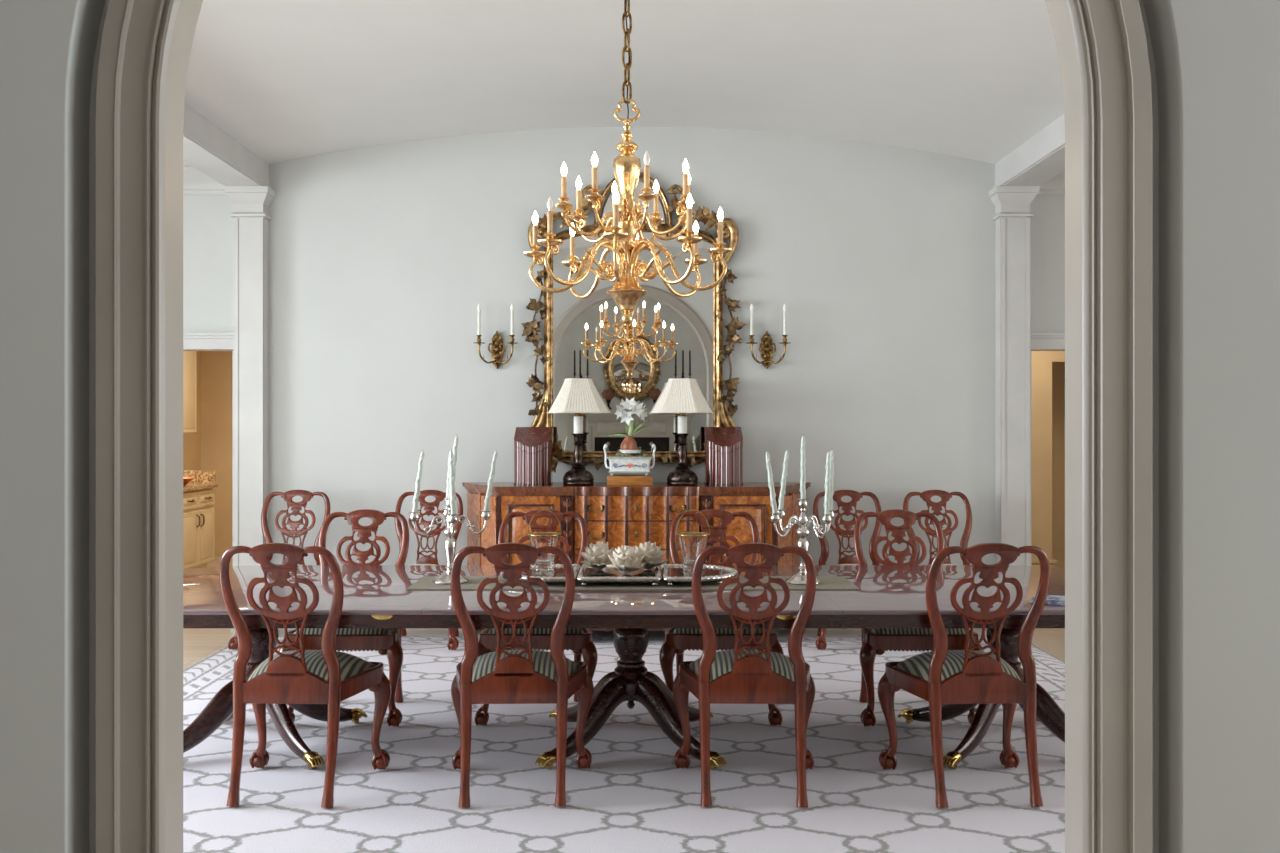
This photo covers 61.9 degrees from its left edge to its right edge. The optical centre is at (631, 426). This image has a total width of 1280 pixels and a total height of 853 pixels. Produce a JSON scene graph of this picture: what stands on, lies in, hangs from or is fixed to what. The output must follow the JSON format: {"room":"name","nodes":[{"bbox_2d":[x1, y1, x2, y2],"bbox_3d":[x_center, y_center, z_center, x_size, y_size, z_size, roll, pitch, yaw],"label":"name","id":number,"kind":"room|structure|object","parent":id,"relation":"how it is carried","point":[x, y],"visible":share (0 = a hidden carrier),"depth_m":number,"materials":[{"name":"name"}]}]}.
{"room":"dining room","nodes":[
{"label":"dining room","id":0,"kind":"room"},
{"bbox_2d":[183,351,231,555],"bbox_3d":[-3.850,-0.010,10.200,2.500,3.020,4.400,0,0,0],"label":"wall","id":1,"kind":"structure","parent":0,"point":[210,448],"depth_m":12.30,"materials":[{"name":"beige paint"}]},
{"bbox_2d":[183,351,196,434],"bbox_3d":[-4.766,-0.470,10.600,0.399,1.100,1.398,0,0,0],"label":"upper cabinet","id":2,"kind":"object","parent":1,"relation":"attached to","point":[189,357],"visible":0.05,"depth_m":11.12,"materials":[{"name":"beige paint"}]},
{"bbox_2d":[183,127,1064,629],"bbox_3d":[0.000,-0.610,7.925,12.400,4.220,0.150,0,0,0],"label":"wall","id":3,"kind":"structure","parent":0,"point":[383,258],"depth_m":7.85,"materials":[{"name":"grey paint"}]},
{"bbox_2d":[183,161,226,194],"bbox_3d":[-4.520,-1.825,7.793,3.160,0.230,0.115,0,0,0],"label":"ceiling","id":4,"kind":"structure","parent":3,"relation":"attached to","point":[195,182],"depth_m":7.82,"materials":[{"name":"beige paint"}]},
{"bbox_2d":[183,333,233,350],"bbox_3d":[-3.750,0.395,7.905,1.700,2.170,0.210,0,0,0],"label":"trim","id":5,"kind":"structure","parent":3,"relation":"attached to","point":[191,341],"depth_m":7.83,"materials":[{"name":"beige paint"}]},
{"bbox_2d":[224,186,275,632],"bbox_3d":[-2.780,-0.122,7.766,0.314,3.229,0.167,0,0,0],"label":"column","id":6,"kind":"structure","parent":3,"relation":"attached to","point":[251,216],"depth_m":7.74,"materials":[{"name":"beige paint"}]},
{"bbox_2d":[474,304,517,368],"bbox_3d":[-0.990,-0.661,7.771,0.328,0.473,0.149,0,0,0],"label":"wall sconce","id":7,"kind":"object","parent":3,"relation":"attached to","point":[497,349],"visible":1,"depth_m":7.77,"materials":[{"name":"gold metal"}]},
{"bbox_2d":[521,172,745,472],"bbox_3d":[0.011,-0.771,7.764,1.641,2.204,0.163,0,0,0],"label":"gilt mirror","id":8,"kind":"object","parent":3,"relation":"attached to","point":[668,336],"visible":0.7,"depth_m":7.81,"materials":[{"name":"gilded wood"},{"name":"mirror glass"},{"name":"aged gold"}]},
{"bbox_2d":[553,232,712,450],"bbox_3d":[0.009,-0.627,7.815,1.200,1.645,0.013,0,0,0],"label":"mirror glass","id":9,"kind":"object","parent":8,"relation":"on","point":[668,336],"depth_m":7.81,"materials":[{"name":"silver"}]},
{"bbox_2d":[406,628,860,629],"bbox_3d":[0.000,1.401,7.841,4.900,0.182,0.018,0,0,0],"label":"baseboard","id":10,"kind":"structure","parent":3,"relation":"attached to","point":[406,628],"depth_m":7.83,"materials":[{"name":"beige paint"}]},
{"bbox_2d":[746,304,789,368],"bbox_3d":[0.990,-0.661,7.771,0.328,0.473,0.149,0,0,0],"label":"wall sconce","id":11,"kind":"object","parent":3,"relation":"attached to","point":[766,349],"visible":1,"depth_m":7.77,"materials":[{"name":"gold metal"}]},
{"bbox_2d":[988,186,1039,565],"bbox_3d":[2.780,-0.122,7.766,0.314,3.229,0.167,0,0,0],"label":"column","id":12,"kind":"structure","parent":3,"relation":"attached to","point":[1012,216],"depth_m":7.74,"materials":[{"name":"beige paint"}]},
{"bbox_2d":[1030,333,1064,350],"bbox_3d":[3.750,0.395,7.905,1.700,2.170,0.210,0,0,0],"label":"trim","id":13,"kind":"structure","parent":3,"relation":"attached to","point":[1038,341],"depth_m":7.83,"materials":[{"name":"beige paint"}]},
{"bbox_2d":[1037,171,1064,194],"bbox_3d":[4.520,-1.825,7.793,3.160,0.230,0.115,0,0,0],"label":"crown molding","id":14,"kind":"structure","parent":3,"relation":"attached to","point":[1056,185],"depth_m":7.82,"materials":[{"name":"beige paint"}]},
{"bbox_2d":[184,0,1063,163],"bbox_3d":[0.000,-2.104,5.090,5.500,0.372,5.620,0,0,0],"label":"ceiling","id":15,"kind":"structure","parent":0,"point":[286,80],"depth_m":6.32,"materials":[{"name":"paint"}]},
{"bbox_2d":[523,0,732,324],"bbox_3d":[-0.023,-1.343,4.950,0.921,1.737,0.912,0,0,29],"label":"chandelier","id":16,"kind":"object","parent":15,"relation":"hanging from","point":[625,218],"visible":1,"depth_m":4.90,"materials":[{"name":"gold metal"}]},
{"bbox_2d":[183,556,1064,669],"bbox_3d":[0.000,1.531,2.600,12.400,0.078,20.000,0,0,0],"label":"floor","id":17,"kind":"structure","parent":0,"point":[198,643],"depth_m":7.60,"materials":[{"name":"brown wood"}]},
{"bbox_2d":[183,488,214,568],"bbox_3d":[-4.599,1.057,10.625,0.642,0.870,0.848,0,0,0],"label":"base cabinet","id":18,"kind":"object","parent":17,"relation":"on","point":[198,509],"visible":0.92,"depth_m":10.63,"materials":[{"name":"beige paint"}]},
{"bbox_2d":[183,635,1064,852],"bbox_3d":[0.000,1.486,5.175,5.480,0.010,4.850,0,0,0],"label":"area rug","id":19,"kind":"object","parent":17,"relation":"on","point":[633,797],"visible":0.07,"depth_m":4.48,"materials":[{"name":"white carpet"}]},
{"bbox_2d":[228,490,329,649],"bbox_3d":[-2.368,0.961,7.314,0.624,1.032,0.577,0,0,0],"label":"dining chair","id":20,"kind":"object","parent":19,"relation":"on","point":[306,495],"visible":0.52,"depth_m":7.51,"materials":[{"name":"brown wood"}]},
{"bbox_2d":[219,543,390,807],"bbox_3d":[-1.355,0.961,4.376,0.624,1.032,0.577,0,0,2],"label":"dining chair","id":21,"kind":"object","parent":19,"relation":"on","point":[329,676],"visible":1,"depth_m":4.20,"materials":[{"name":"brown wood"}]},
{"bbox_2d":[248,650,376,680],"bbox_3d":[-1.357,0.994,4.427,0.504,0.110,0.405,0,0,2],"label":"seat cushion","id":22,"kind":"object","parent":21,"relation":"on","point":[348,667],"depth_m":4.28,"materials":[{"name":"green fabric"}]},
{"bbox_2d":[279,509,408,726],"bbox_3d":[-1.434,0.961,5.506,0.624,1.032,0.577,0,0,0],"label":"dining chair","id":23,"kind":"object","parent":19,"relation":"on","point":[387,641],"visible":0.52,"depth_m":5.29,"materials":[{"name":"brown wood"}]},
{"bbox_2d":[293,628,393,633],"bbox_3d":[-1.438,0.994,5.455,0.504,0.110,0.405,0,0,0],"label":"seat cushion","id":24,"kind":"object","parent":23,"relation":"on","point":[306,630],"depth_m":5.27,"materials":[{"name":"green fabric"}]},
{"bbox_2d":[395,490,462,649],"bbox_3d":[-1.438,0.961,7.314,0.624,1.032,0.577,0,0,2],"label":"dining chair","id":25,"kind":"object","parent":19,"relation":"on","point":[453,643],"visible":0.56,"depth_m":7.50,"materials":[{"name":"brown wood"}]},
{"bbox_2d":[451,543,593,807],"bbox_3d":[-0.465,0.961,4.376,0.624,1.032,0.577,0,0,-1],"label":"dining chair","id":26,"kind":"object","parent":19,"relation":"on","point":[501,676],"visible":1,"depth_m":4.20,"materials":[{"name":"brown wood"}]},
{"bbox_2d":[472,650,580,681],"bbox_3d":[-0.470,0.994,4.428,0.504,0.110,0.405,0,0,-1],"label":"seat cushion","id":27,"kind":"object","parent":26,"relation":"on","point":[486,668],"depth_m":4.22,"materials":[{"name":"green fabric"}]},
{"bbox_2d":[474,509,597,725],"bbox_3d":[-0.474,0.961,5.521,0.624,1.032,0.577,0,0,0],"label":"dining chair","id":28,"kind":"object","parent":19,"relation":"on","point":[578,640],"visible":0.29,"depth_m":5.28,"materials":[{"name":"brown wood"}]},
{"bbox_2d":[488,628,584,633],"bbox_3d":[-0.478,0.994,5.470,0.504,0.110,0.405,0,0,0],"label":"seat cushion","id":29,"kind":"object","parent":28,"relation":"on","point":[490,630],"depth_m":5.28,"materials":[{"name":"green fabric"}]},
{"bbox_2d":[183,565,1064,769],"bbox_3d":[0.000,1.105,4.945,4.920,0.750,1.390,0,0,0],"label":"dining table","id":30,"kind":"object","parent":19,"relation":"on","point":[375,596],"visible":0.52,"depth_m":4.69,"materials":[{"name":"brown wood"}]},
{"bbox_2d":[406,576,859,589],"bbox_3d":[0.005,0.726,4.975,2.030,0.007,0.400,0,0,0],"label":"table runner","id":31,"kind":"object","parent":30,"relation":"on","point":[827,582],"visible":0.52,"depth_m":4.88,"materials":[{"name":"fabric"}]},
{"bbox_2d":[409,498,491,583],"bbox_3d":[-0.849,0.529,4.990,0.287,0.390,0.287,0,0,31],"label":"candelabrum","id":32,"kind":"object","parent":31,"relation":"on","point":[452,520],"visible":0.94,"depth_m":4.97,"materials":[{"name":"silver metal"}]},
{"bbox_2d":[409,511,419,521],"bbox_3d":[-1.009,0.416,4.950,0.054,0.046,0.053,0,0,0],"label":"candle cup","id":33,"kind":"object","parent":32,"relation":"on","point":[414,516],"depth_m":4.93,"materials":[{"name":"silver metal"}]},
{"bbox_2d":[412,451,423,511],"bbox_3d":[-0.992,0.251,4.950,0.057,0.295,0.030,0,0,-1],"label":"candle","id":34,"kind":"object","parent":32,"relation":"on","point":[420,464],"visible":1,"depth_m":4.94,"materials":[{"name":"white wax"}]},
{"bbox_2d":[443,508,447,516],"bbox_3d":[-0.889,0.416,5.150,0.054,0.046,0.053,0,0,0],"label":"candle cup","id":35,"kind":"object","parent":32,"relation":"on","point":[445,513],"depth_m":5.13,"materials":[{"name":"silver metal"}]},
{"bbox_2d":[445,450,452,508],"bbox_3d":[-0.883,0.250,5.151,0.038,0.296,0.030,0,0,-11],"label":"candle","id":36,"kind":"object","parent":32,"relation":"on","point":[448,474],"visible":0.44,"depth_m":5.14,"materials":[{"name":"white wax"}]},
{"bbox_2d":[445,498,455,507],"bbox_3d":[-0.849,0.357,4.990,0.054,0.046,0.053,0,0,0],"label":"candle cup","id":37,"kind":"object","parent":32,"relation":"on","point":[448,500],"depth_m":4.97,"materials":[{"name":"silver metal"}]},
{"bbox_2d":[449,449,455,513],"bbox_3d":[-0.813,0.249,4.830,0.032,0.296,0.029,0,0,24],"label":"candle","id":38,"kind":"object","parent":32,"relation":"on","point":[451,466],"visible":1,"depth_m":4.82,"materials":[{"name":"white wax"}]},
{"bbox_2d":[447,514,458,523],"bbox_3d":[-0.809,0.416,4.830,0.054,0.046,0.053,0,0,0],"label":"candle cup","id":39,"kind":"object","parent":32,"relation":"on","point":[453,518],"depth_m":4.81,"materials":[{"name":"silver metal"}]},
{"bbox_2d":[448,435,458,498],"bbox_3d":[-0.836,0.187,4.990,0.049,0.306,0.030,0,0,-2],"label":"candle","id":40,"kind":"object","parent":32,"relation":"on","point":[456,437],"visible":0.62,"depth_m":4.98,"materials":[{"name":"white wax"}]},
{"bbox_2d":[480,510,491,519],"bbox_3d":[-0.689,0.416,5.030,0.054,0.046,0.053,0,0,0],"label":"candle cup","id":41,"kind":"object","parent":32,"relation":"on","point":[485,515],"depth_m":5.01,"materials":[{"name":"silver metal"}]},
{"bbox_2d":[484,449,497,510],"bbox_3d":[-0.667,0.252,5.030,0.066,0.294,0.030,0,0,-1],"label":"candle","id":42,"kind":"object","parent":32,"relation":"on","point":[492,473],"visible":1,"depth_m":5.02,"materials":[{"name":"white wax"}]},
{"bbox_2d":[502,564,579,581],"bbox_3d":[-0.436,0.701,5.060,0.361,0.047,0.476,0,0,0],"label":"plateau","id":43,"kind":"object","parent":31,"relation":"on","point":[558,574],"visible":0.34,"depth_m":4.97,"materials":[{"name":"silver metal"}]},
{"bbox_2d":[527,509,561,571],"bbox_3d":[-0.420,0.542,5.120,0.164,0.290,0.158,0,0,0],"label":"bucket","id":44,"kind":"object","parent":43,"relation":"on","point":[544,563],"visible":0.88,"depth_m":5.08,"materials":[{"name":"clear glass"}]},
{"bbox_2d":[577,564,661,585],"bbox_3d":[-0.058,0.701,5.060,0.386,0.047,0.476,0,0,0],"label":"plateau","id":45,"kind":"object","parent":31,"relation":"on","point":[586,573],"visible":0.81,"depth_m":4.94,"materials":[{"name":"silver metal"}]},
{"bbox_2d":[581,541,613,569],"bbox_3d":[-0.161,0.619,5.142,0.190,0.138,0.184,0,0,44],"label":"flower","id":46,"kind":"object","parent":45,"relation":"on","point":[596,556],"visible":0.96,"depth_m":5.09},
{"bbox_2d":[606,545,644,573],"bbox_3d":[-0.027,0.620,5.001,0.182,0.134,0.189,0,0,31],"label":"flower","id":47,"kind":"object","parent":45,"relation":"on","point":[626,559],"visible":1,"depth_m":4.95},
{"bbox_2d":[635,541,667,568],"bbox_3d":[0.083,0.620,5.150,0.186,0.136,0.189,0,0,8],"label":"flower","id":48,"kind":"object","parent":45,"relation":"on","point":[653,556],"visible":0.84,"depth_m":5.10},
{"bbox_2d":[660,564,737,585],"bbox_3d":[0.320,0.701,5.060,0.361,0.047,0.476,0,0,0],"label":"plateau","id":49,"kind":"object","parent":31,"relation":"on","point":[670,572],"visible":0.89,"depth_m":5.01,"materials":[{"name":"silver metal"}]},
{"bbox_2d":[676,509,709,571],"bbox_3d":[0.293,0.542,5.120,0.164,0.290,0.158,0,0,0],"label":"bucket","id":50,"kind":"object","parent":49,"relation":"on","point":[692,544],"visible":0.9,"depth_m":5.07,"materials":[{"name":"clear glass"}]},
{"bbox_2d":[769,499,835,584],"bbox_3d":[0.797,0.529,4.970,0.287,0.390,0.287,0,0,14],"label":"candelabrum","id":51,"kind":"object","parent":31,"relation":"on","point":[802,521],"visible":0.97,"depth_m":4.95,"materials":[{"name":"silver metal"}]},
{"bbox_2d":[766,452,777,512],"bbox_3d":[0.640,0.251,4.885,0.054,0.293,0.030,0,0,8],"label":"candle","id":52,"kind":"object","parent":51,"relation":"on","point":[773,504],"visible":1,"depth_m":4.88,"materials":[{"name":"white wax"}]},
{"bbox_2d":[769,513,780,522],"bbox_3d":[0.655,0.416,4.885,0.054,0.046,0.053,0,0,0],"label":"candle cup","id":53,"kind":"object","parent":51,"relation":"on","point":[774,517],"depth_m":4.87,"materials":[{"name":"silver metal"}]},
{"bbox_2d":[777,509,785,518],"bbox_3d":[0.712,0.416,5.111,0.054,0.046,0.053,0,0,0],"label":"candle cup","id":54,"kind":"object","parent":51,"relation":"on","point":[781,511],"depth_m":5.09,"materials":[{"name":"silver metal"}]},
{"bbox_2d":[778,449,788,508],"bbox_3d":[0.726,0.251,5.112,0.051,0.296,0.030,0,0,-1],"label":"candle","id":55,"kind":"object","parent":51,"relation":"on","point":[785,463],"visible":1,"depth_m":5.10,"materials":[{"name":"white wax"}]},
{"bbox_2d":[800,436,805,498],"bbox_3d":[0.796,0.185,4.970,0.031,0.306,0.030,0,0,33],"label":"candle","id":56,"kind":"object","parent":51,"relation":"on","point":[802,451],"visible":1,"depth_m":4.96,"materials":[{"name":"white wax"}]},
{"bbox_2d":[797,499,808,507],"bbox_3d":[0.797,0.357,4.970,0.054,0.046,0.053,0,0,0],"label":"candle cup","id":57,"kind":"object","parent":51,"relation":"on","point":[802,503],"depth_m":4.95,"materials":[{"name":"silver metal"}]},
{"bbox_2d":[821,514,832,523],"bbox_3d":[0.882,0.416,4.829,0.054,0.046,0.053,0,0,0],"label":"candle cup","id":58,"kind":"object","parent":51,"relation":"on","point":[826,518],"depth_m":4.81,"materials":[{"name":"silver metal"}]},
{"bbox_2d":[824,451,830,513],"bbox_3d":[0.886,0.249,4.828,0.030,0.296,0.030,2,0,0],"label":"candle","id":59,"kind":"object","parent":51,"relation":"on","point":[828,475],"visible":1,"depth_m":4.82,"materials":[{"name":"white wax"}]},
{"bbox_2d":[824,510,835,518],"bbox_3d":[0.938,0.416,5.055,0.054,0.046,0.053,0,0,0],"label":"candle cup","id":60,"kind":"object","parent":51,"relation":"on","point":[831,511],"depth_m":5.04,"materials":[{"name":"silver metal"}]},
{"bbox_2d":[830,450,833,509],"bbox_3d":[0.943,0.249,5.055,0.030,0.296,0.030,2,0,0],"label":"candle","id":61,"kind":"object","parent":51,"relation":"on","point":[831,452],"visible":0.61,"depth_m":5.05,"materials":[{"name":"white wax"}]},
{"bbox_2d":[1029,595,1064,604],"bbox_3d":[1.781,0.717,4.421,0.232,0.023,0.148,0,0,29],"label":"folded cloth","id":62,"kind":"object","parent":30,"relation":"on","point":[1051,599],"visible":0.31,"depth_m":4.39,"materials":[{"name":"blue fabric"}]},
{"bbox_2d":[659,509,783,725],"bbox_3d":[0.447,0.961,5.521,0.624,1.032,0.577,0,0,0],"label":"dining chair","id":63,"kind":"object","parent":19,"relation":"on","point":[677,640],"visible":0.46,"depth_m":5.28,"materials":[{"name":"brown wood"}]},
{"bbox_2d":[672,628,766,633],"bbox_3d":[0.443,0.994,5.470,0.504,0.110,0.405,0,0,0],"label":"seat cushion","id":64,"kind":"object","parent":63,"relation":"on","point":[674,630],"depth_m":5.28,"materials":[{"name":"green fabric"}]},
{"bbox_2d":[673,543,815,807],"bbox_3d":[0.475,0.961,4.376,0.624,1.032,0.577,0,0,1],"label":"dining chair","id":65,"kind":"object","parent":19,"relation":"on","point":[738,675],"visible":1,"depth_m":4.20,"materials":[{"name":"brown wood"}]},
{"bbox_2d":[686,650,793,681],"bbox_3d":[0.480,0.994,4.428,0.504,0.110,0.405,0,0,1],"label":"seat cushion","id":66,"kind":"object","parent":65,"relation":"on","point":[724,668],"depth_m":4.22,"materials":[{"name":"green fabric"}]},
{"bbox_2d":[813,490,881,649],"bbox_3d":[1.524,0.961,7.314,0.624,1.032,0.577,0,0,0],"label":"dining chair","id":67,"kind":"object","parent":19,"relation":"on","point":[821,644],"visible":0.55,"depth_m":7.49,"materials":[{"name":"brown wood"}]},
{"bbox_2d":[854,509,983,726],"bbox_3d":[1.436,0.961,5.506,0.624,1.032,0.577,0,0,0],"label":"dining chair","id":68,"kind":"object","parent":19,"relation":"on","point":[875,641],"visible":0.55,"depth_m":5.28,"materials":[{"name":"brown wood"}]},
{"bbox_2d":[869,628,965,633],"bbox_3d":[1.432,0.994,5.455,0.504,0.110,0.405,0,0,0],"label":"seat cushion","id":69,"kind":"object","parent":68,"relation":"on","point":[872,630],"depth_m":5.27,"materials":[{"name":"green fabric"}]},
{"bbox_2d":[903,490,971,564],"bbox_3d":[2.159,0.961,7.314,0.624,1.032,0.577,0,0,0],"label":"dining chair","id":70,"kind":"object","parent":19,"relation":"on","point":[926,496],"visible":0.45,"depth_m":7.50,"materials":[{"name":"brown wood"}]},
{"bbox_2d":[877,543,1049,807],"bbox_3d":[1.376,0.961,4.376,0.624,1.032,0.577,0,0,-2],"label":"dining chair","id":71,"kind":"object","parent":19,"relation":"on","point":[939,676],"visible":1,"depth_m":4.20,"materials":[{"name":"brown wood"}]},
{"bbox_2d":[892,650,1020,680],"bbox_3d":[1.378,0.994,4.427,0.504,0.110,0.405,0,0,-2],"label":"seat cushion","id":72,"kind":"object","parent":71,"relation":"on","point":[920,667],"depth_m":4.28,"materials":[{"name":"green fabric"}]},
{"bbox_2d":[462,482,810,630],"bbox_3d":[0.033,0.943,7.505,2.558,1.075,0.639,0,0,0],"label":"sideboard","id":73,"kind":"object","parent":17,"relation":"on","point":[631,516],"visible":0.38,"depth_m":7.26,"materials":[{"name":"brown wood"}]},
{"bbox_2d":[514,427,552,484],"bbox_3d":[-0.697,0.203,7.507,0.264,0.405,0.233,0,0,0],"label":"box","id":74,"kind":"object","parent":73,"relation":"on","point":[532,445],"visible":1,"depth_m":7.45,"materials":[{"name":"brown wood"}]},
{"bbox_2d":[547,378,609,485],"bbox_3d":[-0.375,0.034,7.460,0.412,0.742,0.412,0,0,-10],"label":"table lamp","id":75,"kind":"object","parent":73,"relation":"on","point":[577,396],"visible":1,"depth_m":7.36,"materials":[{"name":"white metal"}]},
{"bbox_2d":[607,475,652,485],"bbox_3d":[-0.016,0.372,7.460,0.316,0.066,0.170,0,0,0],"label":"wooden stand","id":76,"kind":"object","parent":73,"relation":"on","point":[616,480],"visible":1,"depth_m":7.37,"materials":[{"name":"brown wood"}]},
{"bbox_2d":[603,444,655,475],"bbox_3d":[-0.016,0.228,7.460,0.368,0.222,0.183,0,0,0],"label":"planter","id":77,"kind":"object","parent":76,"relation":"on","point":[627,463],"visible":1,"depth_m":7.39,"materials":[{"name":"white ceramic"}]},
{"bbox_2d":[609,397,650,453],"bbox_3d":[-0.026,-0.010,7.462,0.274,0.394,0.204,0,0,28],"label":"amaryllis","id":78,"kind":"object","parent":77,"relation":"on","point":[626,410],"visible":1,"depth_m":7.42,"materials":[{"name":"plant"}]},
{"bbox_2d":[614,403,627,419],"bbox_3d":[-0.062,-0.109,7.418,0.123,0.120,0.103,0,0,0],"label":"flower","id":79,"kind":"object","parent":78,"relation":"on","point":[622,409],"depth_m":7.42,"materials":[{"name":"white plant"}]},
{"bbox_2d":[617,399,629,411],"bbox_3d":[-0.056,-0.143,7.502,0.113,0.109,0.094,0,0,0],"label":"flower","id":80,"kind":"object","parent":78,"relation":"on","point":[619,408],"depth_m":7.45,"materials":[{"name":"white plant"}]},
{"bbox_2d":[618,409,633,425],"bbox_3d":[-0.030,-0.066,7.396,0.117,0.115,0.090,0,0,-31],"label":"flower","id":81,"kind":"object","parent":78,"relation":"on","point":[627,415],"depth_m":7.41,"materials":[{"name":"white plant"}]},
{"bbox_2d":[621,397,635,411],"bbox_3d":[-0.022,-0.148,7.402,0.097,0.117,0.094,0,0,-29],"label":"flower","id":82,"kind":"object","parent":78,"relation":"on","point":[628,406],"depth_m":7.42,"materials":[{"name":"white plant"}]},
{"bbox_2d":[629,401,644,416],"bbox_3d":[0.021,-0.126,7.398,0.113,0.117,0.088,0,0,32],"label":"flower","id":83,"kind":"object","parent":78,"relation":"on","point":[634,407],"depth_m":7.41,"materials":[{"name":"white plant"}]},
{"bbox_2d":[635,406,646,419],"bbox_3d":[0.052,-0.097,7.435,0.113,0.120,0.112,0,0,0],"label":"flower","id":84,"kind":"object","parent":78,"relation":"on","point":[639,411],"depth_m":7.41,"materials":[{"name":"white plant"}]},
{"bbox_2d":[651,378,712,485],"bbox_3d":[0.353,0.034,7.460,0.412,0.742,0.412,0,0,10],"label":"table lamp","id":85,"kind":"object","parent":73,"relation":"on","point":[681,396],"visible":1,"depth_m":7.36,"materials":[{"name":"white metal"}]},
{"bbox_2d":[704,427,742,484],"bbox_3d":[0.648,0.203,7.507,0.264,0.405,0.233,0,0,0],"label":"box","id":86,"kind":"object","parent":73,"relation":"on","point":[723,445],"visible":1,"depth_m":7.45,"materials":[{"name":"brown wood"}]},
{"bbox_3d":[-4.599,1.057,8.925,0.642,0.870,0.848,0,0,0],"label":"base cabinet","id":87,"kind":"object","parent":17,"relation":"on","visible":0},
{"bbox_2d":[183,471,217,491],"bbox_3d":[-4.625,0.537,9.780,0.670,0.170,2.580,0,0,0],"label":"countertop","id":88,"kind":"structure","parent":87,"relation":"on","point":[203,479],"depth_m":11.04,"materials":[{"name":"beige stone"}]},
{"bbox_2d":[183,477,194,485],"bbox_3d":[-4.440,0.541,10.450,0.310,0.080,0.310,0,0,0],"label":"copper bowl","id":89,"kind":"object","parent":88,"relation":"on","point":[186,480],"visible":0.34,"depth_m":10.42,"materials":[{"name":"orange metal"}]},
{"bbox_2d":[0,0,1279,852],"bbox_3d":[0.000,-0.860,2.257,12.400,4.720,0.105,0,0,0],"label":"wall","id":90,"kind":"structure","parent":0,"point":[1214,65],"depth_m":2.21,"materials":[{"name":"grey paint"}]},
{"bbox_2d":[95,0,1152,852],"bbox_3d":[-0.017,-0.127,2.267,2.206,3.233,0.127,0,0,0],"label":"trim","id":91,"kind":"structure","parent":90,"relation":"attached to","point":[146,45],"depth_m":2.21,"materials":[{"name":"paint"}]},
{"bbox_2d":[1032,351,1064,563],"bbox_3d":[3.900,-0.010,9.500,2.600,3.020,3.000,0,0,0],"label":"doorway","id":92,"kind":"structure","parent":0,"point":[1048,367],"depth_m":9.80,"materials":[{"name":"beige paint"}]},
{"bbox_2d":[1032,551,1064,567],"bbox_3d":[3.923,1.356,10.269,2.398,0.272,0.764,0,0,-37],"label":"baseboard","id":93,"kind":"structure","parent":92,"relation":"attached to","point":[1058,557],"depth_m":10.68,"materials":[{"name":"beige paint"}]},
{"bbox_3d":[-4.535,-2.010,5.100,3.330,0.140,5.700,0,0,0],"label":"ceiling","id":94,"kind":"structure","parent":0,"visible":0},
{"bbox_2d":[183,103,270,187],"bbox_3d":[-2.793,-1.907,5.050,0.274,0.345,5.600,0,0,0],"label":"beam","id":95,"kind":"structure","parent":94,"relation":"attached to","point":[207,148],"depth_m":7.02,"materials":[{"name":"beige paint"}]},
{"bbox_3d":[4.535,-2.010,5.100,3.330,0.140,5.700,0,0,0],"label":"ceiling","id":96,"kind":"structure","parent":0,"visible":0},
{"bbox_2d":[993,114,1064,187],"bbox_3d":[2.793,-1.907,5.050,0.274,0.345,5.600,0,0,0],"label":"beam","id":97,"kind":"structure","parent":96,"relation":"attached to","point":[1041,158],"depth_m":7.18,"materials":[{"name":"beige paint"}]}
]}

